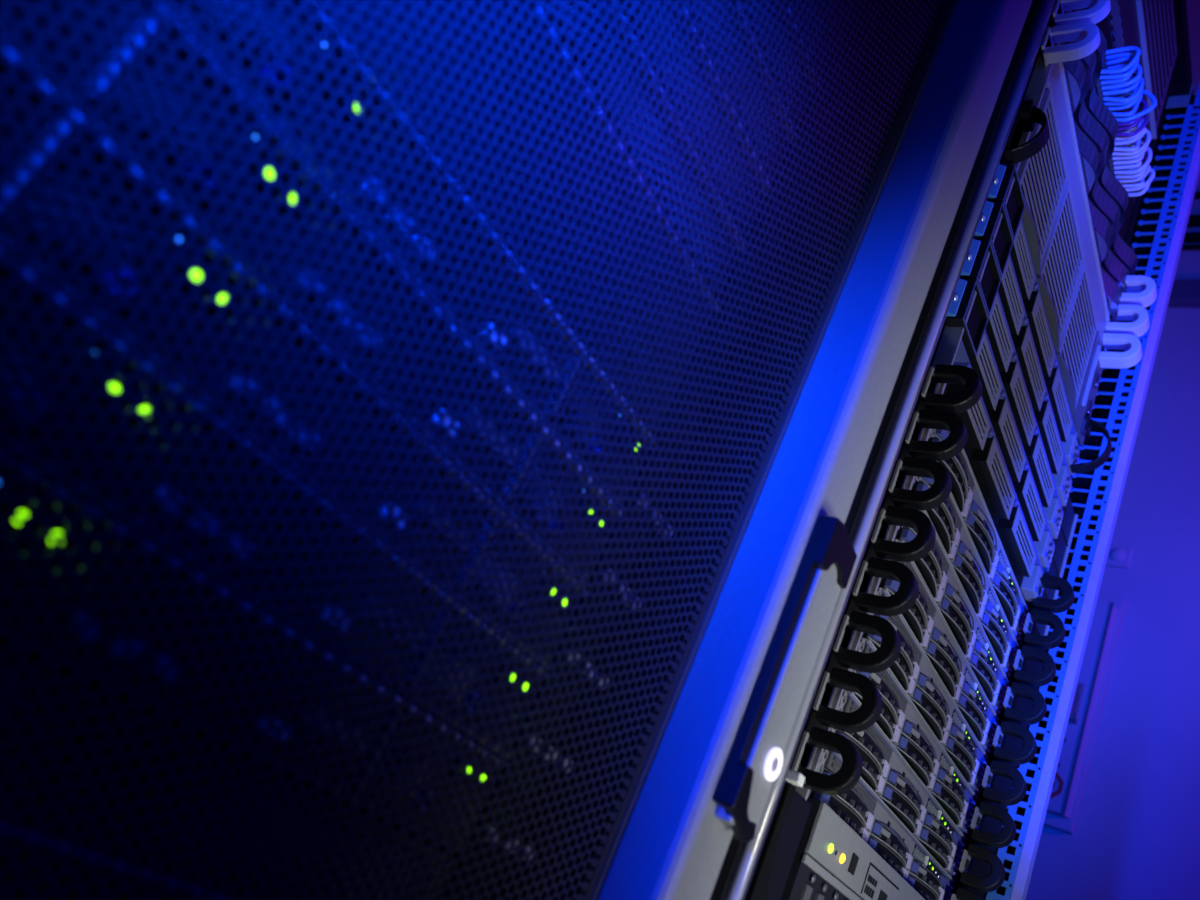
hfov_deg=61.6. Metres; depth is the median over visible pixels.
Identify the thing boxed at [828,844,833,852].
light
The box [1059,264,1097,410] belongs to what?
grille
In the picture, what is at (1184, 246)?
conduit
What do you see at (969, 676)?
vent grille
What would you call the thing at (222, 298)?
light
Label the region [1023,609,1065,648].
ring
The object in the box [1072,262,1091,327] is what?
grille
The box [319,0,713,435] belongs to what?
server
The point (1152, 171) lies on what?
cable
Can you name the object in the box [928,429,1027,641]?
server
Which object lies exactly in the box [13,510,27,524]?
light
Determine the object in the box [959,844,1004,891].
ring
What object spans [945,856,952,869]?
latch
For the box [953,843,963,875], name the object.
vent
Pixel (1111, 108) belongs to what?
cable
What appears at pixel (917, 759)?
tray
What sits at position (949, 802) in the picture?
tray
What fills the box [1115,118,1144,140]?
cable
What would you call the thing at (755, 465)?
rack
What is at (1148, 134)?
cable
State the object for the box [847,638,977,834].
server
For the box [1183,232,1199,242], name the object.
conduit
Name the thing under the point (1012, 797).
ring
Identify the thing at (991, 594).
vent grille
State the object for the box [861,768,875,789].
tray
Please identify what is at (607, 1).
appliance
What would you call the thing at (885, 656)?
ring
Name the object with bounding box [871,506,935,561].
ring
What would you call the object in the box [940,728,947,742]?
latch
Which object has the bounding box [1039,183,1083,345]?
grille
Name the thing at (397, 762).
vent grille
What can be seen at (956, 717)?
vent grille
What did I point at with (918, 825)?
latch
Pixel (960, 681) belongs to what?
latch
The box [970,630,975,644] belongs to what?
latch
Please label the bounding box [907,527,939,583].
tray
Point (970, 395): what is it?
ring
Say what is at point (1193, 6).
ceiling
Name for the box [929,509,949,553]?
tray
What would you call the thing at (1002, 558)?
vent grille
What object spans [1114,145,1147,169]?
cable
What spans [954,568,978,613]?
tray
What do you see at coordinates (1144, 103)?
cable
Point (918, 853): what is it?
vent grille
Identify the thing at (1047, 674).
ring
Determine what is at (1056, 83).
blank panel
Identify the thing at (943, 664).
tray
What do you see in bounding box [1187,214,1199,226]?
conduit
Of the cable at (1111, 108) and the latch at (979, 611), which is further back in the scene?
the cable at (1111, 108)
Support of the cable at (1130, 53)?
attached to the panel at (1103, 25)
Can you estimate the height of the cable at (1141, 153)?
0.042 m
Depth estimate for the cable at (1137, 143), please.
1.23 m
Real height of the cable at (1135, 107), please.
0.042 m
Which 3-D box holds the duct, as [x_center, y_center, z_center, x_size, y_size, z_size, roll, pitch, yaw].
[0.026,0.411,0.551,0.039,0.479,0.069,7,-29,38]
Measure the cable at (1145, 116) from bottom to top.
0.040 m
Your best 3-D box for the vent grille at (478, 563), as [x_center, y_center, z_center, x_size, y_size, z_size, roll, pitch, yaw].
[-0.046,0.058,0.444,0.001,0.019,0.034,7,-29,38]
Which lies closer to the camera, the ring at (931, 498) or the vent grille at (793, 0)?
the vent grille at (793, 0)
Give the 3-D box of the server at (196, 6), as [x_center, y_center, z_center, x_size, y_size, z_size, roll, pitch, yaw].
[-0.357,-0.133,0.598,0.723,0.042,0.496,7,-29,38]
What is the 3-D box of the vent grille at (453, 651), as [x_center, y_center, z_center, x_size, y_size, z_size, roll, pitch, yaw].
[-0.064,0.095,0.427,0.001,0.019,0.034,7,-29,38]
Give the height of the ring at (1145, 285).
0.040 m
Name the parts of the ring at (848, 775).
mounting plate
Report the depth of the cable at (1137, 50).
1.14 m
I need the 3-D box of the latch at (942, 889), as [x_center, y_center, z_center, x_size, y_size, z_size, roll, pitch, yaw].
[0.333,0.437,0.993,0.007,0.011,0.013,7,-29,38]
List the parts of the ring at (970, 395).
mounting plate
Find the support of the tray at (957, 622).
on the server at (936, 568)
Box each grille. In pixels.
[0,327,42,410]
[0,863,152,899]
[10,175,133,286]
[45,725,430,899]
[106,61,214,173]
[193,0,287,77]
[366,746,430,807]
[419,644,477,707]
[472,551,519,612]
[517,466,562,526]
[556,386,600,449]
[623,0,750,218]
[689,0,775,162]
[743,0,799,109]
[790,0,824,59]
[912,847,925,864]
[925,800,938,817]
[939,755,950,773]
[951,712,962,729]
[964,670,974,687]
[976,629,985,647]
[987,590,996,607]
[998,552,1006,569]
[1017,90,1067,267]
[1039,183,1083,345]
[1046,108,1060,178]
[1055,182,1077,259]
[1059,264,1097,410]
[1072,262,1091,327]
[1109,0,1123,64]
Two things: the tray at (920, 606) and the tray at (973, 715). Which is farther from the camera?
the tray at (973, 715)
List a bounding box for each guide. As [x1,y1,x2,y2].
[945,278,988,355]
[960,239,1000,315]
[973,201,1013,276]
[986,164,1024,239]
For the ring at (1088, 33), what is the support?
attached to the rack at (1156, 230)
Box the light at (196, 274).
[191,269,201,281]
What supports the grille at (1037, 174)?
attached to the storage unit at (1051, 237)
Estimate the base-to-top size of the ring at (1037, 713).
0.040 m
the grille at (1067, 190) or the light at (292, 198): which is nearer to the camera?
the light at (292, 198)
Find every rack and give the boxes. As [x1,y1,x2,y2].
[0,0,1032,899]
[709,0,1199,899]
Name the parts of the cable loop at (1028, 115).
mounting plate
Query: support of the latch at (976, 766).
attached to the server at (912, 668)
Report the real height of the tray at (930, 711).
0.001 m
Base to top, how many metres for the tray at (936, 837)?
0.001 m
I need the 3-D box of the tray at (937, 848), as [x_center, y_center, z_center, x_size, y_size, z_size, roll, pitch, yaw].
[0.319,0.385,0.961,0.013,0.001,0.107,7,-29,38]
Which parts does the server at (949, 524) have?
port panel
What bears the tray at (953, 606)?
on the server at (936, 568)
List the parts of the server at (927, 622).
port panel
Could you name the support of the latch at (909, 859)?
attached to the server at (861, 808)
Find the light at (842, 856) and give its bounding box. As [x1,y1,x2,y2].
[840,854,844,862]
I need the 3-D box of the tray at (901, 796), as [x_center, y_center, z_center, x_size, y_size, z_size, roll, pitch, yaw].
[0.266,0.306,0.880,0.013,0.001,0.107,7,-29,38]
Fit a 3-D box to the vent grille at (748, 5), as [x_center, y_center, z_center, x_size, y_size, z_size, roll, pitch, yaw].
[0.077,-0.265,0.553,0.002,0.030,0.179,7,-29,38]
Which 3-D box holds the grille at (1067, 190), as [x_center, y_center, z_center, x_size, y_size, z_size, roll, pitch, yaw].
[0.513,-0.250,1.107,0.008,0.002,0.120,7,-29,38]
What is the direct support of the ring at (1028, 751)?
attached to the rack at (1156, 230)
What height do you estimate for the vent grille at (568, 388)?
0.019 m
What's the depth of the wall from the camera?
1.85 m
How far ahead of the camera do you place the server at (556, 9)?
0.49 m
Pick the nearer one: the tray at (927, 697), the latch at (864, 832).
the latch at (864, 832)
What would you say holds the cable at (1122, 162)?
attached to the panel at (1103, 25)
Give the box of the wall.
[1026,174,1199,899]
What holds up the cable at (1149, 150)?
attached to the panel at (1103, 25)
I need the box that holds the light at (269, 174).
[265,167,273,179]
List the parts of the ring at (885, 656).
mounting plate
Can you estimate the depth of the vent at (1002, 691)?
1.10 m
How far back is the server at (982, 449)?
0.99 m
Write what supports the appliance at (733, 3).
in the rack at (755, 465)
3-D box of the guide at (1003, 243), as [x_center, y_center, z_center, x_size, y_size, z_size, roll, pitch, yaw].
[0.347,-0.190,0.892,0.017,0.042,0.061,7,-29,38]
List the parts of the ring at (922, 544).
mounting plate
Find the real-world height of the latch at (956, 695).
0.011 m
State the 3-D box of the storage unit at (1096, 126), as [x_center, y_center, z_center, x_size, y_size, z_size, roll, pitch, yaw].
[0.341,-0.359,1.347,0.625,0.131,0.450,7,-29,38]
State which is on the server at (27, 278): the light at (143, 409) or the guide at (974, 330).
the light at (143, 409)
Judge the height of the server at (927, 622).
0.043 m
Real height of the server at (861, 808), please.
0.043 m
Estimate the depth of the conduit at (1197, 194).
2.37 m
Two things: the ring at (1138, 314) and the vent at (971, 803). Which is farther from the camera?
the ring at (1138, 314)
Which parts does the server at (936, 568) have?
port panel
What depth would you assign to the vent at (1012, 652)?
1.12 m
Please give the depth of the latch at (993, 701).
1.07 m
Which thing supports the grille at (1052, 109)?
attached to the storage unit at (1051, 237)
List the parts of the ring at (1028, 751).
mounting plate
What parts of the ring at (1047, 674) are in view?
mounting plate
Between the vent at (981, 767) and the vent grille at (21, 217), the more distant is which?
the vent at (981, 767)
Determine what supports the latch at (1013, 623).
attached to the server at (966, 491)
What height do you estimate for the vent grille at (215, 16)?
0.019 m
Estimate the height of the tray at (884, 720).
0.001 m
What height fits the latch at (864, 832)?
0.011 m
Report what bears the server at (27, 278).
in the rack at (755, 465)
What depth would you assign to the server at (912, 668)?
0.91 m
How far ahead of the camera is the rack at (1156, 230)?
1.13 m
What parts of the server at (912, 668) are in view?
port panel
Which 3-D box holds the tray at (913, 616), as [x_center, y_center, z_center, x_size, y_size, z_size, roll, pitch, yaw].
[0.256,0.138,0.839,0.013,0.001,0.107,7,-29,38]
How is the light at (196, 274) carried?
on the server at (15, 155)
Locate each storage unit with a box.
[1017,90,1102,446]
[1054,9,1137,328]
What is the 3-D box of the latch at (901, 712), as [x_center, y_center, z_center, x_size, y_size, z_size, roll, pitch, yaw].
[0.252,0.227,0.853,0.007,0.011,0.013,7,-29,38]
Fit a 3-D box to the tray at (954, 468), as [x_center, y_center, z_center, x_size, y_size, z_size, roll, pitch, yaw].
[0.309,0.027,0.889,0.013,0.001,0.107,7,-29,38]
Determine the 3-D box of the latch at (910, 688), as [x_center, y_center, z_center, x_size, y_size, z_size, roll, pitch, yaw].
[0.265,0.201,0.865,0.007,0.011,0.013,7,-29,38]
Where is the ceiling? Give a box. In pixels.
[1186,0,1199,94]
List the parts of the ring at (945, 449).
mounting plate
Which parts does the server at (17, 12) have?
knob, light panel, knob, light panel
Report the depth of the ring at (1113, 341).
1.24 m
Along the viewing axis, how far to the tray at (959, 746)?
0.99 m
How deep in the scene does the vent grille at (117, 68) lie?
0.31 m
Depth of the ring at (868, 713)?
0.69 m
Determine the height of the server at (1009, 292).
0.041 m
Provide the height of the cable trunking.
0.060 m
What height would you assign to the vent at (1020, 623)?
0.032 m
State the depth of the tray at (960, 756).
0.99 m
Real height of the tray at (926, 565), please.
0.001 m
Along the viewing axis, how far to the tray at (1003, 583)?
1.05 m
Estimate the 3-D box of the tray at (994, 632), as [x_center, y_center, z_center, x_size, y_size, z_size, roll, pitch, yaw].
[0.408,0.201,1.046,0.013,0.001,0.107,7,-29,38]
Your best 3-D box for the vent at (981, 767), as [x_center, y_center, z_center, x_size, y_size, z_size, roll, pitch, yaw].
[0.404,0.347,1.069,0.003,0.032,0.005,7,-29,38]
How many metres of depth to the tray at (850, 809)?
0.77 m
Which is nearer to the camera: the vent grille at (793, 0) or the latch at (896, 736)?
the vent grille at (793, 0)
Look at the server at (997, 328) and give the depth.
1.02 m
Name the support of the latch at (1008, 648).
attached to the server at (949, 524)
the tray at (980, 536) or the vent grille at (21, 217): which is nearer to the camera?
the vent grille at (21, 217)
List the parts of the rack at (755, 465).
mounting rail, door handle, handle plate, door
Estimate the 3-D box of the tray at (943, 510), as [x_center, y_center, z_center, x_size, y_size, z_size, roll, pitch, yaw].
[0.297,0.053,0.878,0.013,0.001,0.107,7,-29,38]
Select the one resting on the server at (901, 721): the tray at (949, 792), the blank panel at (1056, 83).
the tray at (949, 792)
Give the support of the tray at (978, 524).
on the server at (966, 491)
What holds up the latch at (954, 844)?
attached to the server at (885, 770)
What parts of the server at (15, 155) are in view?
knob, light panel, knob, light panel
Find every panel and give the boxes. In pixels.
[1045,62,1109,351]
[1083,7,1132,240]
[1142,0,1176,129]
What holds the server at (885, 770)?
in the rack at (1156, 230)
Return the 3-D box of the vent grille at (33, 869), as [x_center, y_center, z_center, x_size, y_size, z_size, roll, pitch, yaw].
[-0.137,0.178,0.349,0.002,0.030,0.179,7,-29,38]
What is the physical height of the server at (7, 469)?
0.042 m
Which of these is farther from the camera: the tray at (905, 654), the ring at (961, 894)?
the ring at (961, 894)
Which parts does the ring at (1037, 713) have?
mounting plate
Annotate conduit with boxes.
[1181,244,1199,249]
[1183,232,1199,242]
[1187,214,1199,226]
[1194,191,1199,198]
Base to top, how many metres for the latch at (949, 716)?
0.011 m
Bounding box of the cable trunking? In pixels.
[1167,279,1199,307]
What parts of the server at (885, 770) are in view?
port panel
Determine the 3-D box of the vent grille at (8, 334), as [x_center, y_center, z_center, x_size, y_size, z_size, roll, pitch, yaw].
[-0.168,-0.027,0.272,0.001,0.019,0.034,7,-29,38]
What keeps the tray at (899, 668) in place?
on the server at (912, 668)
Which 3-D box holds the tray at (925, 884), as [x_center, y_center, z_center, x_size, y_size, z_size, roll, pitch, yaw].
[0.307,0.411,0.949,0.013,0.001,0.107,7,-29,38]
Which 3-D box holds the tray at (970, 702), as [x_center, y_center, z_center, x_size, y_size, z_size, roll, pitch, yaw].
[0.378,0.263,1.017,0.013,0.001,0.107,7,-29,38]
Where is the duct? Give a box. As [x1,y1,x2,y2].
[744,769,810,899]
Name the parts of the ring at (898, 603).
mounting plate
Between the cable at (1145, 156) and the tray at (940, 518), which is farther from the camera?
the cable at (1145, 156)
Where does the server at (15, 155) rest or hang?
in the rack at (755, 465)
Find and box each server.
[0,0,642,609]
[0,45,608,689]
[0,248,572,772]
[0,450,532,861]
[166,0,672,537]
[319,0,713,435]
[529,0,735,308]
[781,797,924,899]
[808,749,954,899]
[830,690,965,877]
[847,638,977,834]
[862,587,987,793]
[879,539,998,753]
[895,510,1008,715]
[911,476,1017,678]
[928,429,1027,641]
[943,339,1043,605]
[968,315,1054,571]
[986,267,1063,538]
[998,223,1071,505]
[1010,187,1079,474]
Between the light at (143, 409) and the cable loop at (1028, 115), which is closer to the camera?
the light at (143, 409)
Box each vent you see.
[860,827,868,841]
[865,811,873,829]
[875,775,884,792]
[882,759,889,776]
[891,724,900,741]
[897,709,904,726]
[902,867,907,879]
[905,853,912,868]
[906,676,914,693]
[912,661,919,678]
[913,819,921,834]
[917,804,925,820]
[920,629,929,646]
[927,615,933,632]
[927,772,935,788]
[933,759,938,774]
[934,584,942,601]
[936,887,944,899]
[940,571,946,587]
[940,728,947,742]
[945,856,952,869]
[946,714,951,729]
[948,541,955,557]
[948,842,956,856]
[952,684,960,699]
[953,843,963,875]
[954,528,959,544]
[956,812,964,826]
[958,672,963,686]
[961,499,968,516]
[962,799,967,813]
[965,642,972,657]
[965,801,975,832]
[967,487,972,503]
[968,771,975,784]
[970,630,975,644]
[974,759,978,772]
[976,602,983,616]
[976,761,985,791]
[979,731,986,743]
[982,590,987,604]
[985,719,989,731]
[987,722,996,751]
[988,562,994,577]
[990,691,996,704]
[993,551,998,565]
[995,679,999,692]
[997,684,1006,713]
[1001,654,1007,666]
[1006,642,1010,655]
[1007,648,1016,676]
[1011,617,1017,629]
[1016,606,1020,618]
[1017,612,1025,639]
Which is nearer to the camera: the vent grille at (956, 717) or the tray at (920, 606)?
the tray at (920, 606)
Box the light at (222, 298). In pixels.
[218,294,226,302]
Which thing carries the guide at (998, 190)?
attached to the rack at (1156, 230)
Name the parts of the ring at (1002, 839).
mounting plate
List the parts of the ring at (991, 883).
mounting plate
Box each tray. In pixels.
[835,796,863,824]
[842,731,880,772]
[851,691,891,738]
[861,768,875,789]
[865,635,906,689]
[870,834,904,865]
[881,696,895,722]
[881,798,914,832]
[882,586,921,642]
[888,784,918,815]
[897,749,927,785]
[898,537,935,597]
[900,649,910,674]
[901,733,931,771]
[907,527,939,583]
[909,873,937,897]
[913,701,941,739]
[915,600,925,628]
[916,686,945,725]
[918,839,946,867]
[923,826,949,854]
[924,483,953,540]
[926,654,953,696]
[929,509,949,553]
[930,640,957,683]
[933,794,958,824]
[937,438,966,498]
[938,461,962,511]
[938,781,961,811]
[941,611,966,654]
[944,596,969,641]
[944,748,969,782]
[949,736,973,769]
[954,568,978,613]
[959,707,981,741]
[961,693,984,728]
[964,561,981,601]
[966,525,989,573]
[970,513,993,556]
[970,665,991,701]
[973,652,995,688]
[981,624,1002,663]
[990,620,1005,649]
[993,586,1012,626]
[996,574,1015,611]
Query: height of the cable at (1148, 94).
0.053 m
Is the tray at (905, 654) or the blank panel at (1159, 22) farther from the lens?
the blank panel at (1159, 22)
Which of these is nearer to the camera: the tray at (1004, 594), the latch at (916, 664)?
the latch at (916, 664)
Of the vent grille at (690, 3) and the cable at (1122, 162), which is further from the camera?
the cable at (1122, 162)
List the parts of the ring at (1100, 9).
mounting plate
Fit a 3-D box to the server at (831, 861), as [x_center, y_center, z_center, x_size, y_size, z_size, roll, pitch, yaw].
[0.029,0.362,0.995,0.544,0.071,0.426,7,-29,38]
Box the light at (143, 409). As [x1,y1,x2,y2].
[139,406,149,418]
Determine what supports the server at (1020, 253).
in the rack at (1156, 230)
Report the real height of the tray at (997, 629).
0.001 m
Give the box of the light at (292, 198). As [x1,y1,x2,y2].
[289,193,295,203]
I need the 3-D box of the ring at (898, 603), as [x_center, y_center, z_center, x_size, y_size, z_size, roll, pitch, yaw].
[0.209,0.101,0.729,0.040,0.040,0.025,7,-29,38]
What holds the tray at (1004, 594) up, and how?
on the server at (966, 491)
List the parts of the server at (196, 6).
knob, light panel, knob, light panel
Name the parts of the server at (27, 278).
knob, light panel, knob, light panel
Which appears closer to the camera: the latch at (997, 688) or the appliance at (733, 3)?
the appliance at (733, 3)
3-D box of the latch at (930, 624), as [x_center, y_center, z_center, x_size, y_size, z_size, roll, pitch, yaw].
[0.288,0.153,0.887,0.007,0.011,0.013,7,-29,38]
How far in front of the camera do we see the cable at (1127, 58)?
1.16 m
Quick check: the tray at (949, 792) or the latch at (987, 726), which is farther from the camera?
the latch at (987, 726)
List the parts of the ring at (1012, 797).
mounting plate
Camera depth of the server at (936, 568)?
0.94 m
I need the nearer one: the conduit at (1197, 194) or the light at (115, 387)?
the light at (115, 387)
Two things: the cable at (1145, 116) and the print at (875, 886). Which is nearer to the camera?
the print at (875, 886)
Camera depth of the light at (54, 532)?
0.29 m
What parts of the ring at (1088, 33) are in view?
mounting plate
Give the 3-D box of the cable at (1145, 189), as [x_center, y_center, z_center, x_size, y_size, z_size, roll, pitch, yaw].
[0.684,-0.340,1.284,0.036,0.043,0.007,1,-33,45]
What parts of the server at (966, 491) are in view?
port panel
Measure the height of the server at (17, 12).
0.042 m
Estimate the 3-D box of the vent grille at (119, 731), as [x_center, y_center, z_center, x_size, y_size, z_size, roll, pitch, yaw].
[-0.119,0.141,0.366,0.002,0.030,0.179,7,-29,38]
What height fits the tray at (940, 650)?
0.001 m
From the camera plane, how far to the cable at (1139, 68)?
1.16 m
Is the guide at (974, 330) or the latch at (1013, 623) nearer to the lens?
the guide at (974, 330)
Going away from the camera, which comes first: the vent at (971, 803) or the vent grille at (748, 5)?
the vent grille at (748, 5)
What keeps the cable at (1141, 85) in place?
attached to the panel at (1103, 25)
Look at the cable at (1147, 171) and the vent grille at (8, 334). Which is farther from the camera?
the cable at (1147, 171)
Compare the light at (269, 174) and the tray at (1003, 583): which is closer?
the light at (269, 174)
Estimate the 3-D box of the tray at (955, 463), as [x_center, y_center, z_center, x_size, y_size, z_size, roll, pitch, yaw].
[0.315,0.016,0.895,0.013,0.001,0.107,7,-29,38]
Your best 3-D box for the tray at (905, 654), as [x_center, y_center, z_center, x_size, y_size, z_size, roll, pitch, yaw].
[0.243,0.164,0.827,0.013,0.001,0.107,7,-29,38]
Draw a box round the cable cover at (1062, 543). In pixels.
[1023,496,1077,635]
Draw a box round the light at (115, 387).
[109,383,119,392]
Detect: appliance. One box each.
[599,0,761,248]
[671,0,785,192]
[727,0,808,139]
[1107,0,1156,204]
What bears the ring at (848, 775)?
attached to the rack at (1156, 230)
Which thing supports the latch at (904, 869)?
attached to the server at (861, 808)
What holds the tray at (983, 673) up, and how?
on the server at (936, 568)
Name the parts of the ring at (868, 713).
mounting plate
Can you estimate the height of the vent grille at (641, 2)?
0.030 m
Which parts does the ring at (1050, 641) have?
mounting plate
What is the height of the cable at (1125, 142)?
0.041 m
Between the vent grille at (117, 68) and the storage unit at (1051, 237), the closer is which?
the vent grille at (117, 68)
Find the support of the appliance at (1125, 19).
in the rack at (1156, 230)
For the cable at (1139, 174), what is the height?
0.045 m
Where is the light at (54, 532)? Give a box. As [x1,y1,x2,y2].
[49,531,63,544]
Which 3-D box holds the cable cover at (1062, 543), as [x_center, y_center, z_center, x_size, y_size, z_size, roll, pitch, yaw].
[0.543,0.137,1.218,0.021,0.180,0.071,7,-29,38]
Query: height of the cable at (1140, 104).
0.043 m
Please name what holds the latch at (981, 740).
attached to the server at (927, 622)
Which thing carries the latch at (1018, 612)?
attached to the server at (966, 491)
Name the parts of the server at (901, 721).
port panel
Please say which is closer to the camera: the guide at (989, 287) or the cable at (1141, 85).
the guide at (989, 287)
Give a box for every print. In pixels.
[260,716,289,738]
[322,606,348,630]
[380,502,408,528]
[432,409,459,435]
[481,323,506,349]
[864,875,887,899]
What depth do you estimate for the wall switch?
2.00 m
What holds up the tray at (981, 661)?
on the server at (936, 568)
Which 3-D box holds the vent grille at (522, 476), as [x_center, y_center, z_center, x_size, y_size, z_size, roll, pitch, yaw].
[-0.028,0.021,0.461,0.001,0.019,0.034,7,-29,38]
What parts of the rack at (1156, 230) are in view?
panel, trim rod, mounting rail, mounting rail, panel, post, panel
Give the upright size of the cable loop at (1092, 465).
0.072 m
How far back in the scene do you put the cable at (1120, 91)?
1.17 m
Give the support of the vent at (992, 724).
attached to the server at (927, 622)
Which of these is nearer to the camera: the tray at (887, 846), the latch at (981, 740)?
the tray at (887, 846)
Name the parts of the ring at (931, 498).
mounting plate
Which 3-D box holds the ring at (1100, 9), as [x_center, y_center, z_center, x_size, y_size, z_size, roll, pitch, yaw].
[0.465,-0.422,0.967,0.047,0.040,0.025,7,-29,38]
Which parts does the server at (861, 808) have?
port panel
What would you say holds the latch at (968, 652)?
attached to the server at (936, 568)
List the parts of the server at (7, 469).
light panel, knob, light panel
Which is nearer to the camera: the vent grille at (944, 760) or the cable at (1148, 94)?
the vent grille at (944, 760)
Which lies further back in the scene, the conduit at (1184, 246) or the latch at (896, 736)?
the conduit at (1184, 246)
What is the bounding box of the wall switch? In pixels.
[1106,544,1132,568]
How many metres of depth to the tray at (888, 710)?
0.81 m
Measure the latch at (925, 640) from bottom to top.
0.011 m
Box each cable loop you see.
[1004,100,1049,164]
[1070,415,1111,472]
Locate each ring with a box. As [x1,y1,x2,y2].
[792,727,862,795]
[813,668,881,732]
[833,611,900,672]
[852,557,918,615]
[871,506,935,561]
[888,457,951,509]
[905,409,967,460]
[921,364,982,413]
[951,887,984,899]
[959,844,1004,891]
[970,801,1015,847]
[982,760,1026,805]
[993,721,1036,764]
[1003,682,1046,724]
[1013,645,1055,686]
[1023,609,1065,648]
[1034,574,1074,612]
[1041,22,1100,65]
[1053,0,1110,25]
[1099,333,1141,368]
[1105,304,1149,337]
[1119,275,1156,307]
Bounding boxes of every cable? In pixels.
[1100,46,1140,73]
[1100,51,1138,79]
[1101,56,1133,84]
[1102,63,1141,90]
[1103,69,1141,95]
[1103,76,1139,102]
[1104,75,1143,105]
[1107,83,1141,110]
[1112,90,1142,116]
[1112,129,1150,155]
[1113,134,1147,160]
[1114,103,1142,130]
[1114,126,1146,151]
[1114,140,1148,164]
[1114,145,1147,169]
[1115,89,1156,121]
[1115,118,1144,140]
[1115,120,1141,145]
[1115,147,1151,174]
[1115,151,1147,178]
[1117,112,1148,136]
[1117,155,1146,182]
[1118,99,1146,126]
[1122,164,1150,187]
[1125,168,1154,191]
[1128,172,1150,196]
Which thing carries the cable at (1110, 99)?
attached to the panel at (1103, 25)
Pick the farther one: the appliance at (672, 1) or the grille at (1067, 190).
the grille at (1067, 190)
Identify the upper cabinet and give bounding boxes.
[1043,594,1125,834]
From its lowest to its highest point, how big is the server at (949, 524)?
0.043 m

